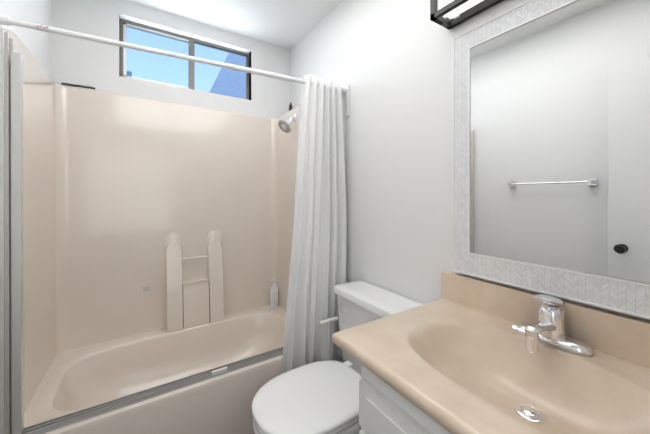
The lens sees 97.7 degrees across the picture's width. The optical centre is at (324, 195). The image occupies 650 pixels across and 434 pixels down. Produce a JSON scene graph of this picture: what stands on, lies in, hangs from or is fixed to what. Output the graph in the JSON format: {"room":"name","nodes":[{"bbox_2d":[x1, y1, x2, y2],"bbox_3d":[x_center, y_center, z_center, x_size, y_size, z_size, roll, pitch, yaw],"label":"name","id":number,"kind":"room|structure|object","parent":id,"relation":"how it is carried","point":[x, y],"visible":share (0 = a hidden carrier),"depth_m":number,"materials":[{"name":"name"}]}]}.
{"room":"bathroom","nodes":[
{"label":"bathroom","id":0,"kind":"room"},
{"bbox_2d":[0,0,51,79],"bbox_3d":[-0.602,-0.006,0.028,0.120,2.460,3.931,0,0,-33],"label":"wall","id":1,"kind":"structure","parent":0,"point":[37,44],"depth_m":1.35,"materials":[{"name":"white paint"}]},
{"bbox_2d":[0,15,349,373],"bbox_3d":[-0.506,0.142,1.376,1.494,1.657,0.140,0,0,-33],"label":"shower curtain","id":2,"kind":"object","parent":1,"relation":"attached to","point":[317,273],"visible":0.88,"depth_m":1.62,"materials":[{"name":"white fabric"}]},
{"bbox_2d":[51,0,290,117],"bbox_3d":[-0.953,-0.011,2.069,1.500,2.460,0.120,0,0,-33],"label":"wall","id":3,"kind":"structure","parent":0,"point":[83,62],"depth_m":1.85,"materials":[{"name":"white paint"}]},
{"bbox_2d":[120,18,248,99],"bbox_3d":[-0.973,-0.946,2.068,0.843,0.390,0.046,0,0,-33],"label":"window","id":4,"kind":"structure","parent":3,"relation":"in","point":[126,24],"depth_m":2.05,"materials":[{"name":"grey plastic"}]},
{"bbox_2d":[129,0,341,49],"bbox_3d":[0.079,-1.267,0.464,1.740,0.060,3.931,0,0,-33],"label":"ceiling","id":5,"kind":"structure","parent":0,"point":[289,24],"depth_m":1.94,"materials":[{"name":"white paint"}]},
{"bbox_2d":[281,92,344,362],"bbox_3d":[-0.134,0.286,2.068,0.125,1.865,0.769,0,0,-33],"label":"wall","id":6,"kind":"structure","parent":0,"point":[339,358],"depth_m":1.77,"materials":[{"name":"white paint"}]},
{"bbox_2d":[291,0,649,321],"bbox_3d":[0.760,-0.008,0.905,0.120,2.460,3.931,0,0,-33],"label":"wall","id":7,"kind":"structure","parent":0,"point":[390,62],"depth_m":1.43,"materials":[{"name":"white paint"}]},
{"bbox_2d":[430,0,503,29],"bbox_3d":[0.651,-0.753,0.842,0.121,0.140,0.705,0,0,-33],"label":"sconce","id":8,"kind":"object","parent":7,"relation":"attached to","point":[450,10],"visible":1,"depth_m":1.08,"materials":[{"name":"black metal"}]},
{"bbox_2d":[452,0,649,318],"bbox_3d":[0.732,-0.162,0.806,0.027,0.926,0.788,0,0,-33],"label":"mirror","id":9,"kind":"object","parent":7,"relation":"attached to","point":[551,155],"visible":1,"depth_m":0.85,"materials":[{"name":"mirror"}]},
{"bbox_3d":[0.079,1.253,0.470,1.740,0.060,3.931,0,0,-33],"label":"floor","id":10,"kind":"structure","parent":0,"visible":0},
{"bbox_2d":[0,27,300,433],"bbox_3d":[-0.762,0.293,1.658,1.373,1.853,0.770,0,0,-33],"label":"bathtub","id":11,"kind":"object","parent":10,"relation":"on","point":[145,250],"visible":0.98,"depth_m":1.71,"materials":[{"name":"plastic"}]},
{"bbox_2d":[61,82,94,89],"bbox_3d":[-1.441,-0.643,1.663,0.152,0.014,0.018,0,0,-33],"label":"cord","id":12,"kind":"object","parent":11,"relation":"on","point":[74,85],"visible":1,"depth_m":1.66,"materials":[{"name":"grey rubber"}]},
{"bbox_2d":[270,278,277,308],"bbox_3d":[-0.402,0.762,2.227,0.063,0.231,0.039,0,0,-33],"label":"bottle","id":13,"kind":"object","parent":11,"relation":"on","point":[273,296],"visible":1,"depth_m":2.21,"materials":[{"name":"white plastic"}]},
{"bbox_2d":[278,114,296,132],"bbox_3d":[-0.264,-0.513,1.989,0.124,0.145,0.112,0,0,-33],"label":"shower head","id":14,"kind":"object","parent":11,"relation":"attached to","point":[284,125],"visible":1,"depth_m":1.98},
{"bbox_2d":[319,316,337,359],"bbox_3d":[0.021,0.947,1.575,0.136,0.544,0.136,0,0,-33],"label":"toilet paper stand","id":15,"kind":"object","parent":10,"relation":"on","point":[328,321],"visible":0.12,"depth_m":1.57,"materials":[{"name":"white plastic"}]},
{"bbox_2d":[252,280,423,433],"bbox_3d":[0.043,0.849,1.236,0.714,0.744,0.494,0,0,-33],"label":"toilet","id":16,"kind":"object","parent":10,"relation":"on","point":[320,397],"visible":0.6,"depth_m":1.18,"materials":[{"name":"white ceramic"}]},
{"bbox_2d":[332,270,649,433],"bbox_3d":[0.489,0.768,0.682,0.571,0.908,0.845,0,0,-33],"label":"bathroom vanity","id":17,"kind":"object","parent":10,"relation":"on","point":[458,358],"visible":0.98,"depth_m":0.75,"materials":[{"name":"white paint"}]},
{"bbox_2d":[512,294,593,355],"bbox_3d":[0.615,0.350,0.800,0.174,0.140,0.186,0,0,-33],"label":"faucet","id":18,"kind":"object","parent":17,"relation":"on","point":[548,327],"visible":1,"depth_m":0.79,"materials":[{"name":"silver metal"}]},
{"label":"outside","id":19,"kind":"structure","parent":0,"visible":0},
{"bbox_2d":[209,53,244,98],"bbox_3d":[-0.713,-1.034,3.219,2.050,2.100,0.001,0,0,-33],"label":"eave","id":20,"kind":"object","parent":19,"point":[230,79],"depth_m":3.04,"materials":[{"name":"blue"}]}
]}

